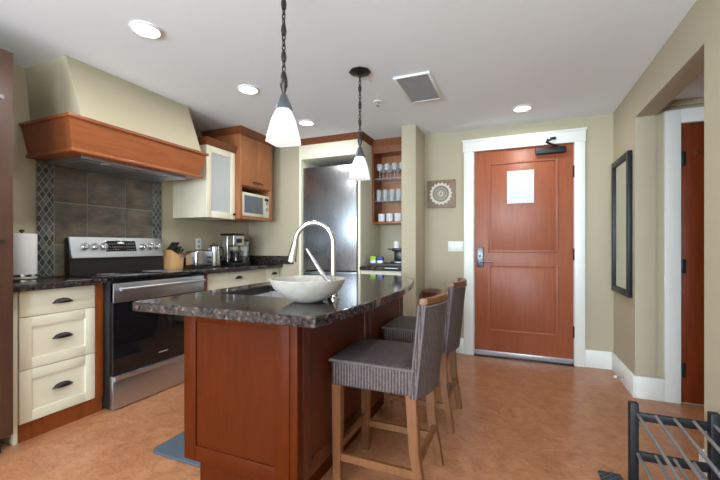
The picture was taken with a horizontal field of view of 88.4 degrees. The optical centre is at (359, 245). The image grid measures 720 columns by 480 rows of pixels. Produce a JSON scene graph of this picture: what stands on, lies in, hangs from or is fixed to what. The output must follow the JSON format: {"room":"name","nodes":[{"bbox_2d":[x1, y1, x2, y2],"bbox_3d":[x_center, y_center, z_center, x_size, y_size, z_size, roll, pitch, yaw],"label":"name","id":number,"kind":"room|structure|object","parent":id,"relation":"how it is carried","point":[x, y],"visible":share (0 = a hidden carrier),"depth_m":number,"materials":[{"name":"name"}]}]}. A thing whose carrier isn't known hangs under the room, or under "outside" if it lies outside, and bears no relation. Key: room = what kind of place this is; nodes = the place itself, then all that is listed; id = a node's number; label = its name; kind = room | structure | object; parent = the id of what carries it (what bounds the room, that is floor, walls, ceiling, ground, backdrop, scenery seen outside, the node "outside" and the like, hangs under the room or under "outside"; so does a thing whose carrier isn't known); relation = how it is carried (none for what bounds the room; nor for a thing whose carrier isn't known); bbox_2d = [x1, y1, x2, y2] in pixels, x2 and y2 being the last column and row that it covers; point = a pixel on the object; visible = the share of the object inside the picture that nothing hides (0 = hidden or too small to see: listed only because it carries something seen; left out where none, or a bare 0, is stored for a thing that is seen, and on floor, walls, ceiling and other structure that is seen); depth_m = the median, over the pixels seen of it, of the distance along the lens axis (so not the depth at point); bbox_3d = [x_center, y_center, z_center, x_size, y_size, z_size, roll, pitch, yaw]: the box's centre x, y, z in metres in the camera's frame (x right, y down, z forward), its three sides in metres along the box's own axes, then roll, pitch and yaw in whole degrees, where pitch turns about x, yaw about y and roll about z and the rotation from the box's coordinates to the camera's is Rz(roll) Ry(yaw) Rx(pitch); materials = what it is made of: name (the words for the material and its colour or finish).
{"room":"kitchen","nodes":[
{"label":"kitchen","id":0,"kind":"room"},
{"bbox_2d":[13,64,248,276],"bbox_3d":[-2.790,-0.038,1.569,0.120,2.376,7.030,0,0,23],"label":"wall","id":1,"kind":"structure","parent":0,"point":[185,232],"depth_m":2.60,"materials":[{"name":"beige paint"}]},
{"bbox_2d":[36,160,161,276],"bbox_3d":[-2.087,-0.190,3.067,0.014,0.824,0.997,0,0,23],"label":"tile backsplash","id":2,"kind":"structure","parent":1,"relation":"attached to","point":[70,202],"depth_m":2.89,"materials":[{"name":"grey tile"}]},
{"bbox_2d":[19,55,208,181],"bbox_3d":[-1.846,-0.902,2.939,0.560,0.648,1.148,0,0,23],"label":"range hood","id":3,"kind":"object","parent":1,"relation":"attached to","point":[83,116],"visible":1,"depth_m":2.58,"materials":[{"name":"beige paint"}]},
{"bbox_2d":[196,238,200,248],"bbox_3d":[-1.722,-0.018,3.945,0.008,0.115,0.072,0,0,23],"label":"wall outlet","id":4,"kind":"object","parent":1,"relation":"attached to","point":[198,240],"visible":1,"depth_m":3.94,"materials":[{"name":"white plastic"}]},
{"bbox_2d":[173,136,236,220],"bbox_3d":[-1.564,-0.645,3.732,0.465,0.750,0.415,0,0,23],"label":"upper cabinet","id":5,"kind":"object","parent":1,"relation":"attached to","point":[211,196],"visible":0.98,"depth_m":3.60,"materials":[{"name":"beige paint"}]},
{"bbox_2d":[201,125,273,222],"bbox_3d":[-1.340,-0.752,4.162,0.545,0.945,0.625,0,0,23],"label":"upper cabinet","id":6,"kind":"object","parent":1,"relation":"attached to","point":[253,156],"visible":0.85,"depth_m":3.97,"materials":[{"name":"brown wood"}]},
{"bbox_2d":[242,192,268,217],"bbox_3d":[-1.294,-0.440,4.146,0.362,0.250,0.463,0,0,23],"label":"microwave","id":7,"kind":"object","parent":6,"relation":"in","point":[253,205],"visible":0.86,"depth_m":4.06,"materials":[{"name":"beige plastic"}]},
{"bbox_2d":[249,146,298,276],"bbox_3d":[-0.962,-0.038,4.873,0.890,2.376,0.680,0,0,23],"label":"wall","id":8,"kind":"structure","parent":0,"point":[274,238],"depth_m":4.50,"materials":[{"name":"beige paint"}]},
{"bbox_2d":[0,0,696,145],"bbox_3d":[-0.706,-1.276,1.327,4.270,0.100,8.500,0,0,23],"label":"ceiling","id":9,"kind":"structure","parent":0,"point":[563,59],"depth_m":2.33,"materials":[{"name":"white paint"}]},
{"bbox_2d":[129,21,162,38],"bbox_3d":[-1.212,-1.220,2.098,0.168,0.012,0.168,0,0,23],"label":"recessed light","id":10,"kind":"object","parent":9,"relation":"in","point":[142,28],"visible":1,"depth_m":2.09,"materials":[{"name":"white paint"}]},
{"bbox_2d":[237,85,258,93],"bbox_3d":[-0.875,-1.220,2.900,0.168,0.012,0.168,0,0,23],"label":"recessed light","id":11,"kind":"object","parent":9,"relation":"in","point":[247,89],"visible":1,"depth_m":2.89,"materials":[{"name":"white"}]},
{"bbox_2d":[266,0,300,146],"bbox_3d":[-0.349,-0.847,1.692,0.148,0.757,0.148,0,0,23],"label":"pendant lamp","id":12,"kind":"object","parent":9,"relation":"hanging from","point":[282,130],"visible":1,"depth_m":1.67,"materials":[{"name":"white glass"}]},
{"bbox_2d":[298,120,314,125],"bbox_3d":[-0.534,-1.220,3.685,0.168,0.012,0.168,0,0,23],"label":"recessed light","id":13,"kind":"object","parent":9,"relation":"in","point":[301,122],"visible":1,"depth_m":3.67,"materials":[{"name":"white"}]},
{"bbox_2d":[349,66,370,180],"bbox_3d":[-0.001,-0.847,2.600,0.148,0.757,0.148,0,0,23],"label":"pendant lamp","id":14,"kind":"object","parent":9,"relation":"hanging from","point":[359,171],"visible":1,"depth_m":2.57,"materials":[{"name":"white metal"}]},
{"bbox_2d":[374,100,381,106],"bbox_3d":[0.151,-1.206,3.147,0.072,0.039,0.072,0,0,23],"label":"sprinkler head","id":15,"kind":"object","parent":9,"relation":"attached to","point":[375,101],"visible":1,"depth_m":3.14},
{"bbox_2d":[393,71,442,103],"bbox_3d":[0.460,-1.218,2.876,0.270,0.015,0.500,0,0,23],"label":"ceiling vent","id":16,"kind":"object","parent":9,"relation":"in","point":[417,87],"visible":1,"depth_m":2.84,"materials":[{"name":"grey metal"}]},
{"bbox_2d":[397,75,438,101],"bbox_3d":[0.460,-1.216,2.876,0.230,0.008,0.460,0,0,23],"label":"grille","id":17,"kind":"object","parent":16,"relation":"attached to","point":[416,88],"depth_m":2.85,"materials":[{"name":"grey metal"}]},
{"bbox_2d":[512,104,531,111],"bbox_3d":[1.446,-1.220,3.297,0.168,0.012,0.168,0,0,23],"label":"recessed light","id":18,"kind":"object","parent":9,"relation":"in","point":[520,108],"visible":1,"depth_m":3.29,"materials":[{"name":"white"}]},
{"bbox_2d":[0,353,703,479],"bbox_3d":[0.045,1.200,1.011,5.900,0.100,8.500,0,0,23],"label":"floor","id":19,"kind":"structure","parent":0,"point":[517,419],"depth_m":2.22,"materials":[{"name":"brown tile"}]},
{"bbox_2d":[0,48,12,452],"bbox_3d":[-2.338,0.040,1.740,0.578,2.220,0.896,0,0,23],"label":"pantry cabinet","id":20,"kind":"object","parent":19,"relation":"on","point":[6,57],"visible":1,"depth_m":2.02,"materials":[{"name":"brown wood"}]},
{"bbox_2d":[1,284,102,445],"bbox_3d":[-2.092,0.708,2.435,0.492,0.885,0.499,0,0,23],"label":"base cabinet","id":21,"kind":"object","parent":19,"relation":"on","point":[58,333],"visible":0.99,"depth_m":2.31,"materials":[{"name":"beige paint"}]},
{"bbox_2d":[13,276,106,292],"bbox_3d":[-2.087,0.245,2.413,0.518,0.040,0.536,0,0,23],"label":"countertop","id":22,"kind":"structure","parent":21,"relation":"on","point":[52,282],"depth_m":2.33,"materials":[{"name":"stone"}]},
{"bbox_2d":[13,229,37,281],"bbox_3d":[-2.132,0.060,2.333,0.156,0.330,0.156,0,0,23],"label":"paper towel holder","id":23,"kind":"object","parent":22,"relation":"on","point":[24,244],"visible":0.76,"depth_m":2.29,"materials":[{"name":"white paper"}]},
{"bbox_2d":[65,237,205,410],"bbox_3d":[-1.773,0.542,3.018,0.594,1.215,0.810,0,0,23],"label":"electric range","id":24,"kind":"object","parent":19,"relation":"on","point":[143,352],"visible":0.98,"depth_m":2.81,"materials":[{"name":"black metal"}]},
{"bbox_2d":[70,269,203,281],"bbox_3d":[-1.795,0.234,3.027,0.545,0.031,0.810,0,0,23],"label":"cooktop","id":25,"kind":"object","parent":24,"relation":"in","point":[112,275],"depth_m":2.89,"materials":[{"name":"black glass"}]},
{"bbox_2d":[153,431,199,466],"bbox_3d":[-0.820,1.141,2.373,0.390,0.015,0.860,0,0,23],"label":"kitchen mat","id":26,"kind":"object","parent":19,"relation":"on","point":[173,448],"visible":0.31,"depth_m":2.05,"materials":[{"name":"blue fabric"}]},
{"bbox_2d":[203,268,278,290],"bbox_3d":[-1.429,0.708,4.008,0.496,0.885,1.273,0,0,23],"label":"base cabinet","id":27,"kind":"object","parent":19,"relation":"on","point":[240,278],"visible":0.2,"depth_m":3.83,"materials":[{"name":"beige paint"}]},
{"bbox_2d":[183,255,293,274],"bbox_3d":[-1.349,0.195,3.975,0.668,0.140,1.275,0,0,23],"label":"countertop","id":28,"kind":"structure","parent":27,"relation":"on","point":[257,262],"depth_m":4.22,"materials":[{"name":"stone"}]},
{"bbox_2d":[163,242,183,268],"bbox_3d":[-1.789,0.096,3.567,0.117,0.258,0.173,0,0,23],"label":"knife block","id":29,"kind":"object","parent":28,"relation":"on","point":[171,258],"visible":0.97,"depth_m":3.51,"materials":[{"name":"brown wood"}]},
{"bbox_2d":[183,250,213,268],"bbox_3d":[-1.588,0.134,3.656,0.173,0.182,0.235,0,0,23],"label":"toaster","id":30,"kind":"object","parent":28,"relation":"on","point":[195,259],"visible":1,"depth_m":3.58,"materials":[{"name":"silver metal"}]},
{"bbox_2d":[208,243,223,267],"bbox_3d":[-1.504,0.101,3.844,0.160,0.249,0.137,0,0,-10],"label":"electric kettle","id":31,"kind":"object","parent":28,"relation":"on","point":[216,261],"visible":0.84,"depth_m":3.80,"materials":[{"name":"silver metal"}]},
{"bbox_2d":[220,233,243,265],"bbox_3d":[-1.409,0.047,4.106,0.211,0.356,0.171,0,0,23],"label":"coffee maker","id":32,"kind":"object","parent":28,"relation":"on","point":[230,242],"visible":0.97,"depth_m":4.05,"materials":[{"name":"black plastic"}]},
{"bbox_2d":[240,239,249,264],"bbox_3d":[-1.338,0.072,4.290,0.155,0.305,0.139,0,0,-29],"label":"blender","id":33,"kind":"object","parent":28,"relation":"on","point":[245,260],"visible":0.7,"depth_m":4.24,"materials":[{"name":"black plastic"}]},
{"bbox_2d":[184,296,402,479],"bbox_3d":[-0.249,0.718,2.348,0.632,0.865,1.544,0,0,23],"label":"kitchen island","id":34,"kind":"object","parent":19,"relation":"on","point":[258,396],"visible":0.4,"depth_m":1.66,"materials":[{"name":"brown wood"}]},
{"bbox_2d":[133,273,413,327],"bbox_3d":[-0.194,0.265,2.278,0.967,0.040,1.850,0,0,23],"label":"island countertop","id":35,"kind":"structure","parent":34,"relation":"on","point":[359,293],"depth_m":1.56,"materials":[{"name":"stone"}]},
{"bbox_2d":[222,286,283,297],"bbox_3d":[-0.443,0.347,2.030,0.454,0.196,0.484,0,0,23],"label":"sink","id":36,"kind":"object","parent":35,"relation":"in","point":[260,291],"visible":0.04,"depth_m":2.20,"materials":[{"name":"grey metal"}]},
{"bbox_2d":[252,291,283,297],"bbox_3d":[-0.443,0.365,2.030,0.454,0.159,0.484,0,0,23],"label":"basin","id":37,"kind":"object","parent":36,"relation":"in","point":[254,293],"depth_m":2.28,"materials":[{"name":"grey"}]},
{"bbox_2d":[269,275,345,302],"bbox_3d":[-0.228,0.194,1.620,0.330,0.101,0.330,0,0,23],"label":"stone bowl","id":38,"kind":"object","parent":35,"relation":"on","point":[302,288],"visible":0.98,"depth_m":1.51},
{"bbox_2d":[287,220,339,299],"bbox_3d":[-0.218,0.064,1.717,0.255,0.361,0.059,0,0,13],"label":"faucet","id":39,"kind":"object","parent":35,"relation":"on","point":[292,256],"visible":0.84,"depth_m":1.70,"materials":[{"name":"silver metal"}]},
{"bbox_2d":[303,164,357,274],"bbox_3d":[-0.234,0.122,4.469,0.695,2.055,0.602,0,0,23],"label":"refrigerator","id":40,"kind":"object","parent":19,"relation":"on","point":[330,197],"visible":0.39,"depth_m":4.20,"materials":[{"name":"silver metal"}]},
{"bbox_2d":[299,131,379,275],"bbox_3d":[-0.217,-0.037,4.444,0.823,2.375,0.695,0,0,23],"label":"surround","id":41,"kind":"object","parent":19,"relation":"on","point":[339,149],"visible":0.47,"depth_m":4.22,"materials":[{"name":"beige paint"}]},
{"bbox_2d":[361,270,401,275],"bbox_3d":[0.339,0.708,4.219,0.461,0.885,0.669,0,0,23],"label":"base cabinet","id":42,"kind":"object","parent":19,"relation":"on","point":[399,273],"visible":0.06,"depth_m":3.92,"materials":[{"name":"beige paint"}]},
{"bbox_2d":[360,265,401,270],"bbox_3d":[0.337,0.245,4.216,0.461,0.040,0.675,0,0,23],"label":"countertop","id":43,"kind":"structure","parent":42,"relation":"on","point":[378,268],"depth_m":3.91,"materials":[{"name":"stone"}]},
{"bbox_2d":[367,262,401,266],"bbox_3d":[0.328,0.209,4.136,0.400,0.029,0.320,0,0,23],"label":"serving tray","id":44,"kind":"object","parent":43,"relation":"on","point":[384,263],"visible":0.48,"depth_m":4.01,"materials":[{"name":"black"}]},
{"bbox_2d":[370,256,376,262],"bbox_3d":[0.154,0.157,4.122,0.062,0.075,0.062,0,0,23],"label":"box","id":45,"kind":"object","parent":44,"relation":"on","point":[373,259],"visible":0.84,"depth_m":4.09,"materials":[{"name":"green cardboard"}]},
{"bbox_2d":[377,257,383,262],"bbox_3d":[0.228,0.160,4.091,0.062,0.068,0.062,0,0,23],"label":"box","id":46,"kind":"object","parent":44,"relation":"on","point":[379,259],"visible":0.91,"depth_m":4.06,"materials":[{"name":"blue plastic"}]},
{"bbox_2d":[388,248,401,262],"bbox_3d":[0.407,0.112,4.146,0.162,0.165,0.180,0,0,23],"label":"coffee machine","id":47,"kind":"object","parent":44,"relation":"on","point":[397,251],"visible":0.64,"depth_m":4.13,"materials":[{"name":"black plastic"}]},
{"bbox_2d":[394,241,399,247],"bbox_3d":[0.416,-0.009,4.164,0.070,0.075,0.070,0,0,23],"label":"cup stack","id":48,"kind":"object","parent":47,"relation":"on","point":[396,243],"visible":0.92,"depth_m":4.14,"materials":[{"name":"white"}]},
{"bbox_2d":[329,289,448,479],"bbox_3d":[0.173,0.689,1.842,0.519,0.922,0.426,0,0,23],"label":"bar stool","id":49,"kind":"object","parent":19,"relation":"on","point":[409,370],"visible":1,"depth_m":1.70,"materials":[{"name":"wicker"}]},
{"bbox_2d":[381,277,466,433],"bbox_3d":[0.460,0.689,2.524,0.519,0.922,0.426,0,0,23],"label":"bar stool","id":50,"kind":"object","parent":19,"relation":"on","point":[401,328],"visible":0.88,"depth_m":2.36,"materials":[{"name":"wicker"}]},
{"bbox_2d":[421,288,448,358],"bbox_3d":[0.810,0.810,3.890,0.280,0.680,0.280,0,0,23],"label":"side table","id":51,"kind":"object","parent":19,"relation":"on","point":[429,292],"visible":0.22,"depth_m":3.80,"materials":[{"name":"brown wood"}]},
{"bbox_2d":[598,470,622,479],"bbox_3d":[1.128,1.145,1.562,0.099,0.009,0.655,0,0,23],"label":"doormat","id":52,"kind":"object","parent":19,"relation":"on","point":[604,475],"visible":1,"depth_m":1.83,"materials":[{"name":"grey fabric"}]},
{"bbox_2d":[628,400,719,479],"bbox_3d":[1.251,0.936,1.310,0.324,0.428,0.781,0,0,23],"label":"shoe rack","id":53,"kind":"object","parent":19,"relation":"on","point":[712,425],"visible":1,"depth_m":1.60,"materials":[{"name":"black metal"}]},
{"bbox_2d":[380,225,401,261],"bbox_3d":[0.118,-0.038,4.734,1.270,2.376,0.100,0,0,23],"label":"wall niche","id":54,"kind":"object","parent":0,"point":[389,234],"depth_m":4.58,"materials":[{"name":"beige paint"}]},
{"bbox_2d":[372,137,401,224],"bbox_3d":[0.403,-0.740,4.373,0.461,0.970,0.335,0,0,23],"label":"upper cabinet","id":55,"kind":"object","parent":54,"relation":"attached to","point":[386,153],"visible":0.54,"depth_m":4.51,"materials":[{"name":"brown wood"}]},
{"bbox_2d":[378,214,384,221],"bbox_3d":[0.260,-0.325,4.375,0.084,0.095,0.099,0,0,-13],"label":"mug","id":56,"kind":"object","parent":55,"relation":"on","point":[381,217],"visible":0.95,"depth_m":4.35,"materials":[{"name":"white ceramic"}]},
{"bbox_2d":[386,214,392,221],"bbox_3d":[0.352,-0.325,4.336,0.084,0.095,0.099,0,0,-13],"label":"mug","id":57,"kind":"object","parent":55,"relation":"on","point":[389,217],"visible":0.89,"depth_m":4.31,"materials":[{"name":"white ceramic"}]},
{"bbox_2d":[394,213,401,220],"bbox_3d":[0.444,-0.325,4.298,0.084,0.095,0.099,0,0,-13],"label":"mug","id":58,"kind":"object","parent":55,"relation":"on","point":[397,216],"visible":0.9,"depth_m":4.27,"materials":[{"name":"white ceramic"}]},
{"bbox_2d":[402,124,424,316],"bbox_3d":[0.649,-0.038,4.139,0.150,2.376,0.794,0,0,23],"label":"wall column","id":59,"kind":"structure","parent":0,"point":[413,139],"depth_m":3.78,"materials":[{"name":"beige paint"}]},
{"bbox_2d":[425,113,612,351],"bbox_3d":[1.540,-0.038,3.826,2.055,2.376,0.120,0,0,23],"label":"wall","id":60,"kind":"structure","parent":0,"point":[444,155],"depth_m":3.53,"materials":[{"name":"beige paint"}]},
{"bbox_2d":[427,179,454,207],"bbox_3d":[0.880,-0.560,4.016,0.300,0.300,0.042,0,0,23],"label":"wall art","id":61,"kind":"object","parent":60,"relation":"attached to","point":[440,193],"visible":1,"depth_m":4.00,"materials":[{"name":"beige"}]},
{"bbox_2d":[448,241,462,251],"bbox_3d":[1.027,0.010,3.971,0.160,0.110,0.011,0,0,23],"label":"light switch","id":62,"kind":"object","parent":60,"relation":"attached to","point":[453,246],"visible":1,"depth_m":3.97,"materials":[{"name":"white plastic"}]},
{"bbox_2d":[474,137,573,361],"bbox_3d":[1.617,0.035,3.683,0.924,2.170,0.182,0,0,23],"label":"door","id":63,"kind":"structure","parent":60,"relation":"in","point":[524,252],"depth_m":3.72,"materials":[{"name":"brown wood"}]},
{"bbox_2d":[507,170,533,203],"bbox_3d":[1.615,-0.590,3.725,0.250,0.330,0.006,0,0,23],"label":"notice","id":64,"kind":"object","parent":63,"relation":"attached to","point":[520,184],"visible":1,"depth_m":3.72,"materials":[{"name":"white paper"}]},
{"bbox_2d":[474,352,573,365],"bbox_3d":[1.641,1.145,3.757,0.915,0.009,0.130,0,0,23],"label":"trim","id":65,"kind":"structure","parent":60,"relation":"attached to","point":[476,353],"depth_m":3.72,"materials":[{"name":"silver metal"}]},
{"bbox_2d":[462,127,586,366],"bbox_3d":[1.631,0.019,3.756,1.147,2.262,0.138,0,0,23],"label":"trim","id":66,"kind":"structure","parent":60,"relation":"attached to","point":[577,136],"depth_m":3.65,"materials":[{"name":"white paint"}]},
{"bbox_2d":[456,338,613,369],"bbox_3d":[1.528,1.067,3.758,1.765,0.165,0.016,0,0,23],"label":"baseboard","id":67,"kind":"structure","parent":60,"relation":"attached to","point":[593,358],"depth_m":3.46,"materials":[{"name":"white paint"}]},
{"bbox_2d":[613,0,719,453],"bbox_3d":[1.007,-0.038,0.073,0.130,2.376,7.214,0,0,23],"label":"wall","id":68,"kind":"structure","parent":0,"point":[693,48],"depth_m":2.46,"materials":[{"name":"beige paint"}]},
{"bbox_2d":[611,150,631,297],"bbox_3d":[2.196,-0.168,3.112,0.032,1.145,0.530,0,0,23],"label":"wall mirror","id":69,"kind":"object","parent":68,"relation":"attached to","point":[621,169],"visible":1,"depth_m":3.06,"materials":[{"name":"black metal"}]},
{"bbox_2d":[615,160,625,289],"bbox_3d":[2.202,-0.168,3.110,0.016,1.055,0.440,0,0,23],"label":"mirror glass","id":70,"kind":"object","parent":69,"relation":"attached to","point":[620,166],"depth_m":3.12,"materials":[{"name":"white"}]},
{"bbox_2d":[612,352,706,476],"bbox_3d":[1.025,1.067,0.138,0.146,0.165,7.048,0,0,23],"label":"baseboard","id":71,"kind":"structure","parent":68,"relation":"attached to","point":[619,368],"depth_m":2.99,"materials":[{"name":"white paint"}]},
{"bbox_2d":[656,104,703,405],"bbox_3d":[2.888,-0.100,2.529,1.435,2.500,0.100,0,0,23],"label":"wall","id":72,"kind":"structure","parent":0,"point":[660,116],"depth_m":2.75,"materials":[{"name":"beige paint"}]},
{"bbox_2d":[636,376,664,401],"bbox_3d":[2.162,1.067,2.760,0.177,0.165,0.016,0,0,23],"label":"baseboard","id":73,"kind":"structure","parent":72,"relation":"attached to","point":[648,388],"depth_m":2.75,"materials":[{"name":"white paint"}]},
{"bbox_2d":[664,107,703,403],"bbox_3d":[2.747,0.080,2.520,1.088,2.140,0.025,0,0,23],"label":"trim","id":74,"kind":"structure","parent":72,"relation":"attached to","point":[673,119],"depth_m":2.70,"materials":[{"name":"white paint"}]},
{"bbox_2d":[664,97,703,107],"bbox_3d":[2.864,-1.038,2.471,1.435,0.045,0.025,0,0,23],"label":"trim","id":75,"kind":"structure","parent":72,"relation":"attached to","point":[699,100],"depth_m":2.67,"materials":[{"name":"beige paint"}]},
{"bbox_2d":[681,122,703,404],"bbox_3d":[2.720,0.127,2.526,0.842,2.023,0.034,0,0,23],"label":"door","id":76,"kind":"structure","parent":72,"relation":"in","point":[692,134],"depth_m":2.66,"materials":[{"name":"brown wood"}]},
{"bbox_2d":[672,71,703,100],"bbox_3d":[2.663,-1.105,1.864,1.535,0.090,1.500,0,0,23],"label":"ceiling","id":77,"kind":"structure","parent":0,"point":[695,89],"depth_m":2.53,"materials":[{"name":"white paint"}]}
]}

